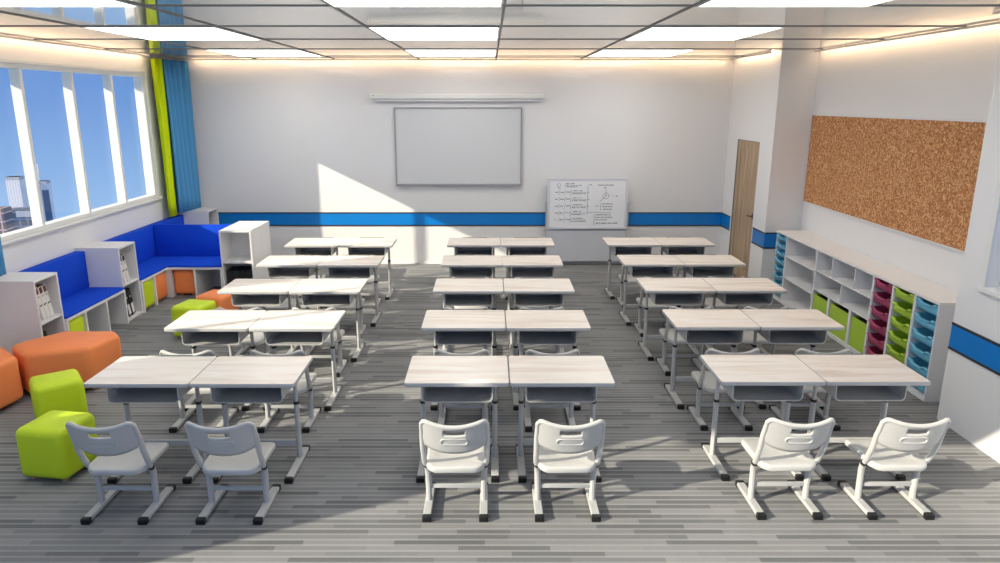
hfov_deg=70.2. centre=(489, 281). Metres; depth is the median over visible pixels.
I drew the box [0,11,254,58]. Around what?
trim
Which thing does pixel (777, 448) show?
chair
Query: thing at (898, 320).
tray
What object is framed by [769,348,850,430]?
chair
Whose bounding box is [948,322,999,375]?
trim
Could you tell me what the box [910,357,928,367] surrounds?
tray
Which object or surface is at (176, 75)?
curtain
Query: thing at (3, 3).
recessed light
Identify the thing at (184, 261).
seat cushion
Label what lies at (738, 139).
door frame
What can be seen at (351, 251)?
tray
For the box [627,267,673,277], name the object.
tray
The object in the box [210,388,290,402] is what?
tray
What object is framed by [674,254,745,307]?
school desk
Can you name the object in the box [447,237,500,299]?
school desk
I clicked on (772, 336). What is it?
tray
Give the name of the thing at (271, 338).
tray
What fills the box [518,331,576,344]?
tray
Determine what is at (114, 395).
tray
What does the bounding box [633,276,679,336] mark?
chair
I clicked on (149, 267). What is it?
seat cushion
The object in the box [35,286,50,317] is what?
binder
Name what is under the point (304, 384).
chair
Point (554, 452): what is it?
chair
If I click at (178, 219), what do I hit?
bench
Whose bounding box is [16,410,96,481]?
stool
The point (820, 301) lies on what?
storage box
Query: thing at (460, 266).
school desk
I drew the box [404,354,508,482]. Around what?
school desk
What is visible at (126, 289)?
binder
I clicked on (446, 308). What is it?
chair
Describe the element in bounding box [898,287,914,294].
tray
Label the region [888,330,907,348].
tray
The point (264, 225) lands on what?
bookshelf
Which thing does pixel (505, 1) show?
trim
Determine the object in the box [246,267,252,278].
binder
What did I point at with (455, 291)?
school desk
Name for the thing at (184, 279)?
stool
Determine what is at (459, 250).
tray
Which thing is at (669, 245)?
school desk
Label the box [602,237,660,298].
school desk
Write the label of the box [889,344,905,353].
tray
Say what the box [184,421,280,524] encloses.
chair
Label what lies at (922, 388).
tray
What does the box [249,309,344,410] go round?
school desk
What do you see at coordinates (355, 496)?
floor
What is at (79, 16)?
ceiling
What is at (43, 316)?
binder
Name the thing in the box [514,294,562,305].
tray
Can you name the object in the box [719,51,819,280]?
wall
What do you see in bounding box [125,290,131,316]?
binder
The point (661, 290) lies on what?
school desk
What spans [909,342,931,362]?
tray
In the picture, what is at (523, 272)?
tray
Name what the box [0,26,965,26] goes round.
trim
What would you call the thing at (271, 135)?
wall
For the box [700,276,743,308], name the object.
chair
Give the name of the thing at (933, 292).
countertop
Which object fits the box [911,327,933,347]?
tray
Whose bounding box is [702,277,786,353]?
school desk
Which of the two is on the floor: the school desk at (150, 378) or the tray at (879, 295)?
the school desk at (150, 378)
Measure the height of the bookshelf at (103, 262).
0.920 m
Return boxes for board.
[394,107,521,185]
[802,114,986,253]
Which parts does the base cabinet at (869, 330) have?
panel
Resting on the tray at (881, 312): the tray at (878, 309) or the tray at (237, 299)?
the tray at (878, 309)
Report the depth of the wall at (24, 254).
8.58 m
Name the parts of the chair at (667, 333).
foot rail, leg, seat, foot rail, leg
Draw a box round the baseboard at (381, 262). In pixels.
[381,262,621,263]
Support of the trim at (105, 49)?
attached to the wall at (24, 254)
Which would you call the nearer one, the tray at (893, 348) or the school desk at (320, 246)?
the tray at (893, 348)
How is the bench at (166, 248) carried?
on the floor
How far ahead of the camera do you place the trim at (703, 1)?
5.91 m
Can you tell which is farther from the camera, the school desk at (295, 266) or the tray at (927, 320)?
the school desk at (295, 266)
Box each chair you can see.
[65,421,175,524]
[159,350,238,432]
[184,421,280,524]
[217,307,269,355]
[250,350,320,432]
[257,277,301,310]
[292,307,347,376]
[293,255,325,308]
[321,277,366,335]
[358,255,381,308]
[419,419,489,521]
[434,349,488,431]
[444,307,488,352]
[452,277,488,308]
[514,277,551,309]
[518,307,564,355]
[524,349,579,431]
[531,419,605,521]
[616,254,649,307]
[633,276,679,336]
[656,306,713,375]
[673,254,703,307]
[687,348,759,430]
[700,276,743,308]
[735,306,787,354]
[735,418,834,519]
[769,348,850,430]
[837,418,950,519]
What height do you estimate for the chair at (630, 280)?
0.711 m
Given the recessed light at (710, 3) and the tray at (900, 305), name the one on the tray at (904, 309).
the tray at (900, 305)
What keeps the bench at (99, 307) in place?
on the floor
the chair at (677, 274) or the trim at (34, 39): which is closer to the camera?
the trim at (34, 39)
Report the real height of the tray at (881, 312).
0.095 m
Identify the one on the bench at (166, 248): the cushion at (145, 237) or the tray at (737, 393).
the cushion at (145, 237)
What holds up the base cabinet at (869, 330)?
on the floor
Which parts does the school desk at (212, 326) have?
foot rail, pen rail, post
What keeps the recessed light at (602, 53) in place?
in the ceiling
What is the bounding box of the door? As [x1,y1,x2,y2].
[729,140,759,276]
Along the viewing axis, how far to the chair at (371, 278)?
9.33 m
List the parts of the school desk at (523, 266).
leg, post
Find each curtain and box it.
[0,237,6,275]
[150,58,176,216]
[162,59,200,212]
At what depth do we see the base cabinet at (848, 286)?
7.89 m
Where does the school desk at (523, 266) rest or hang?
on the floor
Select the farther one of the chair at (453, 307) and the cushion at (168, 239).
the cushion at (168, 239)
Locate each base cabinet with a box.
[772,232,786,301]
[811,251,873,353]
[864,276,893,354]
[884,285,915,364]
[905,295,954,401]
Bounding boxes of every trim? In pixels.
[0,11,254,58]
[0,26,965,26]
[0,58,159,196]
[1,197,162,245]
[34,39,883,39]
[105,49,821,49]
[119,0,333,58]
[139,5,999,6]
[150,56,743,56]
[218,212,721,225]
[320,0,418,58]
[496,0,506,58]
[581,0,707,58]
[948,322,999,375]
[977,285,999,298]
[979,169,999,286]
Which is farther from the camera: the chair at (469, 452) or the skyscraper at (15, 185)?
the skyscraper at (15, 185)
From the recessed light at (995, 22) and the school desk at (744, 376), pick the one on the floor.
the school desk at (744, 376)
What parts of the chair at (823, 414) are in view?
foot rail, leg, seat, foot rail, leg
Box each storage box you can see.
[813,294,827,314]
[828,303,848,341]
[848,316,866,352]
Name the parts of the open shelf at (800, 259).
panel, shelf, shelf, panel, panel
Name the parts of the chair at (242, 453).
leg, foot rail, backrest, seat, leg, foot rail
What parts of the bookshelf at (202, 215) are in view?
panel, panel, panel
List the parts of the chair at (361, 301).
seat, leg, foot rail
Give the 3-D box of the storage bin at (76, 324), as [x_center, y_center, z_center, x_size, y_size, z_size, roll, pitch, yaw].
[-4.512,0.565,7.543,0.309,0.383,0.309,0,14,0]
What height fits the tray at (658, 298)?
0.144 m
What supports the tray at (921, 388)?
on the base cabinet at (945, 314)
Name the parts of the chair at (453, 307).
seat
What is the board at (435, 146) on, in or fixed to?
attached to the wall at (271, 135)
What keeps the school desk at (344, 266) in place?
on the floor
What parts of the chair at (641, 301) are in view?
foot rail, leg, seat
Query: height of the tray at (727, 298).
0.144 m
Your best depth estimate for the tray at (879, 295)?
7.16 m
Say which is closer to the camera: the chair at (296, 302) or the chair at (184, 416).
the chair at (184, 416)
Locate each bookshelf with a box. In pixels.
[0,272,65,354]
[74,242,142,320]
[177,207,218,223]
[218,226,263,286]
[230,221,271,277]
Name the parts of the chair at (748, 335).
seat, leg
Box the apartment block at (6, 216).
[0,206,14,233]
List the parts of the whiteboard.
post, panel, board frame, post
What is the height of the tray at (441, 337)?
0.144 m
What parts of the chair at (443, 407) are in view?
leg, foot rail, foot rail, leg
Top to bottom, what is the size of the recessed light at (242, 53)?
0.010 m
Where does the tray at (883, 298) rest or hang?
in the base cabinet at (869, 330)
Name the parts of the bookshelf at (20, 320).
panel, panel, panel, shelf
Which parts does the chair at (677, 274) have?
seat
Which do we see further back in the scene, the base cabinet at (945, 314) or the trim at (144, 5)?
the base cabinet at (945, 314)
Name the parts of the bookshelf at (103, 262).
panel, panel, shelf, panel, panel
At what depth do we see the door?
10.56 m
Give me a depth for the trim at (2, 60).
8.96 m
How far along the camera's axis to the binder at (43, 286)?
7.08 m
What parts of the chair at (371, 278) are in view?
seat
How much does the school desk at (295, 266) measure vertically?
0.757 m
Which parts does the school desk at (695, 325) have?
leg, foot rail, post, pen rail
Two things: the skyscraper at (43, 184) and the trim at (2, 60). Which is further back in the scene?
the skyscraper at (43, 184)
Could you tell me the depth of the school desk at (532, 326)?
6.19 m
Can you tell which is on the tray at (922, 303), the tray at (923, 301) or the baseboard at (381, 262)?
the tray at (923, 301)
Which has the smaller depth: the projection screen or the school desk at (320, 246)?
the school desk at (320, 246)
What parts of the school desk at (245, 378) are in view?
leg, pen rail, post, foot rail, leg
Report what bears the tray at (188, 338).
on the school desk at (212, 326)
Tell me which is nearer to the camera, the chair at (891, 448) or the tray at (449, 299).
the chair at (891, 448)
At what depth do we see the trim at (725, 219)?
11.33 m
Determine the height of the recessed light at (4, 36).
0.023 m
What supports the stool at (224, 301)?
on the floor
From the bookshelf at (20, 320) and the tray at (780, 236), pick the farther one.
the tray at (780, 236)
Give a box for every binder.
[35,284,53,315]
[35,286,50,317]
[36,287,46,319]
[120,254,129,280]
[120,256,126,282]
[124,288,135,314]
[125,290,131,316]
[226,266,238,283]
[233,266,245,279]
[239,266,251,278]
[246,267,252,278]
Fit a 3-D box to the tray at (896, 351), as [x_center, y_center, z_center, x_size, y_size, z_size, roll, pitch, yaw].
[4.032,0.693,6.773,0.364,0.095,0.316,0,14,0]
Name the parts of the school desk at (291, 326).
pen rail, post, foot rail, leg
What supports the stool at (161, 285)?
on the floor
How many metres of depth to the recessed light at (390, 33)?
6.75 m
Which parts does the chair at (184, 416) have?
leg, foot rail, seat, foot rail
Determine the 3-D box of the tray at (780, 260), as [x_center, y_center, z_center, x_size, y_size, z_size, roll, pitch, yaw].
[4.028,-0.268,9.474,0.364,0.070,0.288,0,14,0]
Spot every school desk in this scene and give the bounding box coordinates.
[83,355,216,483]
[164,309,266,410]
[189,355,312,483]
[217,278,300,354]
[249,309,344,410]
[256,255,325,308]
[285,237,345,297]
[289,278,367,361]
[317,255,384,326]
[339,237,396,299]
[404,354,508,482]
[421,309,505,410]
[433,278,503,355]
[441,255,501,307]
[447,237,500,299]
[501,237,554,299]
[502,255,562,309]
[503,278,574,355]
[505,309,590,410]
[508,354,614,482]
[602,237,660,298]
[617,254,684,325]
[636,277,715,360]
[654,237,714,254]
[662,308,759,408]
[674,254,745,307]
[700,353,825,480]
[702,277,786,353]
[740,308,844,408]
[795,353,930,480]
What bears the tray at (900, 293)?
in the base cabinet at (892, 313)
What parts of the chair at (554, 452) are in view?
leg, foot rail, seat, backrest, foot rail, leg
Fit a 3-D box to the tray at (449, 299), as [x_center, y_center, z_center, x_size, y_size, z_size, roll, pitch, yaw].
[-0.215,0.133,7.392,0.490,0.144,0.378,0,14,0]
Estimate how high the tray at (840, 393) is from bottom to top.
0.144 m
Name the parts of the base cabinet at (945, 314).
panel, panel, panel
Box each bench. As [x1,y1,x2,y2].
[18,251,128,330]
[102,224,231,312]
[147,215,183,225]
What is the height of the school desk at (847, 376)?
0.757 m
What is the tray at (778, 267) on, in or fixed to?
in the base cabinet at (775, 296)
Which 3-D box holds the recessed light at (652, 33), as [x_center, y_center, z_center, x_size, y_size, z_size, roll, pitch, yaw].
[1.990,-2.377,6.828,1.155,0.010,1.295,0,14,0]
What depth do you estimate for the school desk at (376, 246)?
9.70 m
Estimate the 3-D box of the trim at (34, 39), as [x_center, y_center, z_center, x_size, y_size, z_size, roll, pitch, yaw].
[-0.313,-2.543,7.471,9.130,0.006,0.016,0,14,0]
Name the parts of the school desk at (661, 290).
leg, foot rail, post, pen rail, foot rail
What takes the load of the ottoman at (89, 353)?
on the floor
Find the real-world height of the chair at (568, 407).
0.711 m
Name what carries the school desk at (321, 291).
on the floor
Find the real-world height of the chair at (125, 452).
0.711 m
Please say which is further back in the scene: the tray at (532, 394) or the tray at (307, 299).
the tray at (307, 299)
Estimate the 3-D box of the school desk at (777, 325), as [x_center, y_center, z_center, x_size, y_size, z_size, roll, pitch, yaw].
[2.636,0.679,6.330,0.710,0.757,0.557,0,14,0]
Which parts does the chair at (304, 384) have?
leg, foot rail, seat, leg, foot rail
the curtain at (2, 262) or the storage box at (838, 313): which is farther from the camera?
the storage box at (838, 313)
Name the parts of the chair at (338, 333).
seat, leg, foot rail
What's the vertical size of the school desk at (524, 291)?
0.757 m
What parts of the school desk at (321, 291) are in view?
foot rail, pen rail, post, foot rail, leg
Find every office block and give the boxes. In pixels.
[12,207,32,229]
[42,189,52,220]
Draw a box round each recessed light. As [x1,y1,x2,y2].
[0,0,138,6]
[0,35,149,56]
[82,27,260,39]
[191,59,727,59]
[207,50,322,56]
[323,0,502,6]
[368,27,498,39]
[405,50,495,56]
[588,50,693,56]
[624,27,783,39]
[697,0,891,6]
[730,51,772,59]
[814,21,999,51]
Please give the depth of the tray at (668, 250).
9.76 m
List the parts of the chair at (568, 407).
leg, foot rail, foot rail, leg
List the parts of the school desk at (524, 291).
foot rail, leg, post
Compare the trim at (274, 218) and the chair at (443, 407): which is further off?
the trim at (274, 218)
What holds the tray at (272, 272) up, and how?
on the school desk at (295, 266)
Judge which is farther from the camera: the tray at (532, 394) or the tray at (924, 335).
the tray at (924, 335)
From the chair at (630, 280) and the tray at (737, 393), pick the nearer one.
the tray at (737, 393)
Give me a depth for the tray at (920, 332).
6.50 m
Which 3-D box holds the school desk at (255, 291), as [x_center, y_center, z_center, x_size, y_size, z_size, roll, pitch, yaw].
[-2.365,0.396,7.450,0.710,0.757,0.557,0,14,0]
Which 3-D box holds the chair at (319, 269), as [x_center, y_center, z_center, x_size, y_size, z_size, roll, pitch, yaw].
[-2.374,-0.044,9.289,0.439,0.711,0.530,0,14,0]
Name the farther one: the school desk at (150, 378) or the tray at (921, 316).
the tray at (921, 316)
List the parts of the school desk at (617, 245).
leg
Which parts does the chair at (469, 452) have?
leg, foot rail, backrest, seat, foot rail, leg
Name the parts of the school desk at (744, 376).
leg, foot rail, post, pen rail, leg, foot rail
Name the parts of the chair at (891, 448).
foot rail, leg, seat, foot rail, backrest, leg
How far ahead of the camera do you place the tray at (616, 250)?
9.80 m
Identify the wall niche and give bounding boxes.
[800,24,999,291]
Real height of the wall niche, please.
3.226 m
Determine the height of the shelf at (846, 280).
0.016 m
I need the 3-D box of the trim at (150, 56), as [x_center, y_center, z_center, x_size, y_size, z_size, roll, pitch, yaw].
[-0.559,-3.232,10.202,8.639,0.006,0.016,0,14,0]
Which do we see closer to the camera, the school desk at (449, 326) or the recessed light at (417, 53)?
the school desk at (449, 326)
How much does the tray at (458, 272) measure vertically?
0.144 m
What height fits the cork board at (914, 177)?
1.167 m
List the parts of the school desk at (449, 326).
pen rail, leg, post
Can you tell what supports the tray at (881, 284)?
in the base cabinet at (869, 330)
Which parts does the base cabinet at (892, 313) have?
panel, panel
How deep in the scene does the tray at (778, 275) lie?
9.60 m
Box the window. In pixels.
[0,62,157,241]
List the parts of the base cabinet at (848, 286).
panel, panel, panel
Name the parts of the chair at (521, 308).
leg, leg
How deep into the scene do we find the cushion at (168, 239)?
10.10 m
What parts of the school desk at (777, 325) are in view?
post, pen rail, foot rail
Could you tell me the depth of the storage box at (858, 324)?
7.48 m
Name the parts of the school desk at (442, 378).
foot rail, leg, pen rail, leg, post, foot rail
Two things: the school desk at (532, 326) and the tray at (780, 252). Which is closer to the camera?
the school desk at (532, 326)
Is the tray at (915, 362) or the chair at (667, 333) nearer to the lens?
the tray at (915, 362)
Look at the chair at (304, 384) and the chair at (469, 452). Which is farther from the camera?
the chair at (304, 384)
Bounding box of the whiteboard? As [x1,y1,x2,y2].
[545,178,628,260]
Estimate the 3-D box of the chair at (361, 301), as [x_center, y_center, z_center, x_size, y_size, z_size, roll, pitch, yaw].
[-1.662,0.242,8.156,0.439,0.711,0.530,0,14,0]
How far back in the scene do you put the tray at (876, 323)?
7.23 m
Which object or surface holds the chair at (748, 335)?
on the floor
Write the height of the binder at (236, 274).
0.330 m
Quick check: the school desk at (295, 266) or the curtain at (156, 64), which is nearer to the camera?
the school desk at (295, 266)
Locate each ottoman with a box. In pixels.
[0,347,22,408]
[12,331,121,392]
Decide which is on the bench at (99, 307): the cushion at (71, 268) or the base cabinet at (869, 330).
the cushion at (71, 268)
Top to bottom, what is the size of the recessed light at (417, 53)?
0.010 m
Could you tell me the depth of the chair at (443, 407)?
5.91 m
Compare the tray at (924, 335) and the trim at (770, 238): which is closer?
the tray at (924, 335)
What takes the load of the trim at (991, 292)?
attached to the wall at (970, 392)
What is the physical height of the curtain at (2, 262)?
2.256 m
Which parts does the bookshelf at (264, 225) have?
panel, panel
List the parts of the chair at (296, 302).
seat, leg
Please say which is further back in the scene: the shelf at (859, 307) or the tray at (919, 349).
the shelf at (859, 307)
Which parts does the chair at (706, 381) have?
foot rail, leg, seat, backrest, foot rail, leg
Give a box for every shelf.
[780,237,816,308]
[814,288,869,319]
[816,270,870,298]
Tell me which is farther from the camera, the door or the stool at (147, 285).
the door
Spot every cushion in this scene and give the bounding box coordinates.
[18,251,89,299]
[61,287,123,318]
[102,226,156,264]
[138,256,184,280]
[153,224,231,255]
[168,256,221,266]
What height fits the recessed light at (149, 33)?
0.010 m
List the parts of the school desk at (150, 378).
leg, pen rail, foot rail, post, leg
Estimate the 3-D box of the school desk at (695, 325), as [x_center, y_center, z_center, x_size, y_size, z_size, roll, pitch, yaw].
[1.924,0.679,6.330,0.710,0.757,0.557,0,14,0]
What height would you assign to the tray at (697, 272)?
0.144 m
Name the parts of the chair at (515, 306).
seat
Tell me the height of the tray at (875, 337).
0.090 m
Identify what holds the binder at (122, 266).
on the bookshelf at (103, 262)
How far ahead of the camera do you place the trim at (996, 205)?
5.31 m
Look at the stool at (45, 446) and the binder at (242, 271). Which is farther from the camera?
the binder at (242, 271)
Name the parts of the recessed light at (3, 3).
frame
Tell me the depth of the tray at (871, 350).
7.30 m
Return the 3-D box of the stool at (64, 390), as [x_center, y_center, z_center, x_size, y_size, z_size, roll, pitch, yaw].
[-3.563,0.976,5.884,0.364,0.399,0.364,-10,18,-36]
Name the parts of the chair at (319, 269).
seat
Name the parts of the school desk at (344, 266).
post, foot rail, leg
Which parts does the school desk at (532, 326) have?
leg, foot rail, post, pen rail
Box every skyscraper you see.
[5,176,28,207]
[37,164,55,221]
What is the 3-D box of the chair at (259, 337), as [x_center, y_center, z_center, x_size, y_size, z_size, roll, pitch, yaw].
[-2.374,0.532,7.006,0.439,0.711,0.530,0,14,0]
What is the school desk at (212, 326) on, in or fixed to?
on the floor
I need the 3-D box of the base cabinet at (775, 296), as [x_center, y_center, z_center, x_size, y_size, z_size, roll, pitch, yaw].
[4.054,-0.190,9.494,0.383,0.892,0.333,0,14,0]
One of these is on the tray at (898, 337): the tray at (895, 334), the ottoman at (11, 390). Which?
the tray at (895, 334)
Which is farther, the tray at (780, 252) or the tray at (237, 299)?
the tray at (780, 252)
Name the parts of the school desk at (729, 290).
post, pen rail, foot rail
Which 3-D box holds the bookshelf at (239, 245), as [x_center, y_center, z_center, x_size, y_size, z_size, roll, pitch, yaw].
[-3.399,-0.278,9.786,0.429,0.920,0.412,0,14,0]
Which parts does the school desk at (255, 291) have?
foot rail, pen rail, post, foot rail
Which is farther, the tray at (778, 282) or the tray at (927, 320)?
the tray at (778, 282)
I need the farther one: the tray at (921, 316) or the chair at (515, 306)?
the chair at (515, 306)
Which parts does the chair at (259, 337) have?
leg, seat, leg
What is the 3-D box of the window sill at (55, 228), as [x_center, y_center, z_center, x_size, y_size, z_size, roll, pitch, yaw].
[-4.864,-0.768,8.658,0.051,0.034,3.885,0,14,0]
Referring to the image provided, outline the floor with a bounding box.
[0,264,999,562]
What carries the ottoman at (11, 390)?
on the floor
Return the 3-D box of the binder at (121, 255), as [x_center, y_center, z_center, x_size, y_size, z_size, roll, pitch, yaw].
[-4.538,-0.165,8.613,0.274,0.344,0.135,0,14,0]
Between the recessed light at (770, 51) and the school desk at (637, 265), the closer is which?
the school desk at (637, 265)
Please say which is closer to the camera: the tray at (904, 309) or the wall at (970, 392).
the wall at (970, 392)
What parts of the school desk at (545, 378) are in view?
leg, post, foot rail, pen rail, leg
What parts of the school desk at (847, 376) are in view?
leg, post, foot rail, pen rail, leg, foot rail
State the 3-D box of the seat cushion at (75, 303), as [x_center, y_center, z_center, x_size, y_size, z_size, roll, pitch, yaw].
[-4.584,0.227,7.893,0.463,0.030,1.200,0,14,0]
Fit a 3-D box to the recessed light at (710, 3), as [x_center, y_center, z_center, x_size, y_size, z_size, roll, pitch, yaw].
[1.990,-1.716,4.211,1.155,0.010,1.318,0,14,0]
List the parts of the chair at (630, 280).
leg, seat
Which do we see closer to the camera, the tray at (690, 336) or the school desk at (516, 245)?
the tray at (690, 336)
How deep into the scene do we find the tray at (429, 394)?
5.01 m
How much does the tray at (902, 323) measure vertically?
0.095 m
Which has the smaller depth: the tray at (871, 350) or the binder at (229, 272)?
the tray at (871, 350)
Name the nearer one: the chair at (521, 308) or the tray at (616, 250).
the chair at (521, 308)
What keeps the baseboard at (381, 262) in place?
attached to the wall at (271, 135)
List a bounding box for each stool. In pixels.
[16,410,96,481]
[29,369,87,418]
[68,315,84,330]
[143,279,154,307]
[155,272,167,300]
[171,299,216,338]
[174,270,195,295]
[196,289,238,308]
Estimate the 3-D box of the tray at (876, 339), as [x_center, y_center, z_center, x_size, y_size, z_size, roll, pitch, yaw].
[4.032,0.605,7.120,0.364,0.095,0.318,0,14,0]
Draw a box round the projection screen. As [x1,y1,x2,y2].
[370,93,543,101]
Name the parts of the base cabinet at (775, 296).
panel, panel, panel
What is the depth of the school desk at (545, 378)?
5.02 m
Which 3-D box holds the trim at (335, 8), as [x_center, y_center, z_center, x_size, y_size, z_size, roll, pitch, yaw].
[-1.079,-2.237,6.261,0.018,0.007,9.645,0,14,0]
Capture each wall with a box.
[0,37,176,271]
[172,59,733,261]
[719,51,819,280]
[937,43,999,462]
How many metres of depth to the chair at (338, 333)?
7.01 m
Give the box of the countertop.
[777,230,957,305]
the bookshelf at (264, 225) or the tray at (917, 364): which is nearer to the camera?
the tray at (917, 364)
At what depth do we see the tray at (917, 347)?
6.53 m
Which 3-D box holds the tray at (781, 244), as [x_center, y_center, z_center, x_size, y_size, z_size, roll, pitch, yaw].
[4.028,-0.473,9.423,0.364,0.070,0.288,0,14,0]
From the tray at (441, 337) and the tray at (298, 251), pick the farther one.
the tray at (298, 251)
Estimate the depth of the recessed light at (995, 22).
6.88 m
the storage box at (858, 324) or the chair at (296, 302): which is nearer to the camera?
the storage box at (858, 324)
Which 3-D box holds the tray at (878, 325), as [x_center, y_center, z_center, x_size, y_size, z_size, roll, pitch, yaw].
[4.032,0.466,7.085,0.364,0.095,0.318,0,14,0]
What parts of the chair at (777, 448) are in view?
foot rail, leg, seat, backrest, foot rail, leg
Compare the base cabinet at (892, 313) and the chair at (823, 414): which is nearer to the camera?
the chair at (823, 414)
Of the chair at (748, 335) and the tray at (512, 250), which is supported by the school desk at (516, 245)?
the tray at (512, 250)
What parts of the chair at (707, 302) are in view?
leg, seat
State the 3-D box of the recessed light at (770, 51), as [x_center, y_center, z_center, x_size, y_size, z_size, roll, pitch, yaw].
[3.667,-3.176,10.014,0.018,0.023,1.641,0,14,0]
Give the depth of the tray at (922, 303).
6.33 m
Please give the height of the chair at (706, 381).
0.711 m
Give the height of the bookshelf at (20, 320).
0.920 m
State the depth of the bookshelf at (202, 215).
11.10 m
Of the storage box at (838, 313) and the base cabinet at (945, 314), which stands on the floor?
the base cabinet at (945, 314)
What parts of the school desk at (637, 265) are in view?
leg, foot rail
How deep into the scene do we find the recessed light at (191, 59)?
10.84 m
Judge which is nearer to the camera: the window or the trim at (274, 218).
the window
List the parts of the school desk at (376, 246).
leg, foot rail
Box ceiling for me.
[0,0,999,58]
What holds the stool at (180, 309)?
on the floor
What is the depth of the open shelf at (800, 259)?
9.26 m
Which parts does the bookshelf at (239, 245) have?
panel, shelf, panel, panel, panel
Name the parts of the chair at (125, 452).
leg, foot rail, backrest, seat, leg, foot rail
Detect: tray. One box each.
[106,387,191,402]
[181,331,249,344]
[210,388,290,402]
[231,294,287,305]
[265,332,329,344]
[267,268,314,277]
[295,248,335,255]
[302,294,355,305]
[328,268,373,277]
[348,248,387,255]
[421,387,492,402]
[435,331,492,344]
[444,294,492,305]
[451,267,491,277]
[456,247,491,254]
[509,247,545,254]
[511,267,552,277]
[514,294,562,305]
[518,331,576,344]
[524,387,596,402]
[611,247,651,256]
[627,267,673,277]
[649,293,702,304]
[663,247,704,254]
[678,330,743,343]
[686,267,733,277]
[716,293,772,304]
[722,385,803,400]
[757,330,826,343]
[773,272,782,280]
[773,279,781,286]
[774,257,783,265]
[774,264,783,273]
[775,249,784,257]
[776,241,785,249]
[777,233,786,241]
[821,384,907,400]
[865,346,876,354]
[865,346,882,354]
[866,333,884,350]
[869,319,886,336]
[870,305,888,322]
[871,333,884,341]
[872,292,890,308]
[872,319,886,327]
[874,278,892,294]
[875,306,888,313]
[876,292,890,298]
[886,344,905,363]
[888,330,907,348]
[889,316,910,333]
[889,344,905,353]
[891,330,907,339]
[892,301,912,319]
[894,287,914,304]
[894,316,910,324]
[897,302,912,309]
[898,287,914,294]
[906,357,928,377]
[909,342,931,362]
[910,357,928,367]
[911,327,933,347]
[912,342,931,352]
[914,312,936,331]
[914,373,926,392]
[914,386,924,392]
[915,297,937,315]
[916,328,933,336]
[917,312,936,321]
[920,297,936,304]
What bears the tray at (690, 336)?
on the school desk at (695, 325)
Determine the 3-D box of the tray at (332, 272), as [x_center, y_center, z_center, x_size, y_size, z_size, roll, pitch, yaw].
[-1.647,-0.154,8.528,0.490,0.144,0.378,0,14,0]
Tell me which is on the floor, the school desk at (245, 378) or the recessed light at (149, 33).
the school desk at (245, 378)
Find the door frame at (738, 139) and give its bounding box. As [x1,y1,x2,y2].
[728,139,759,267]

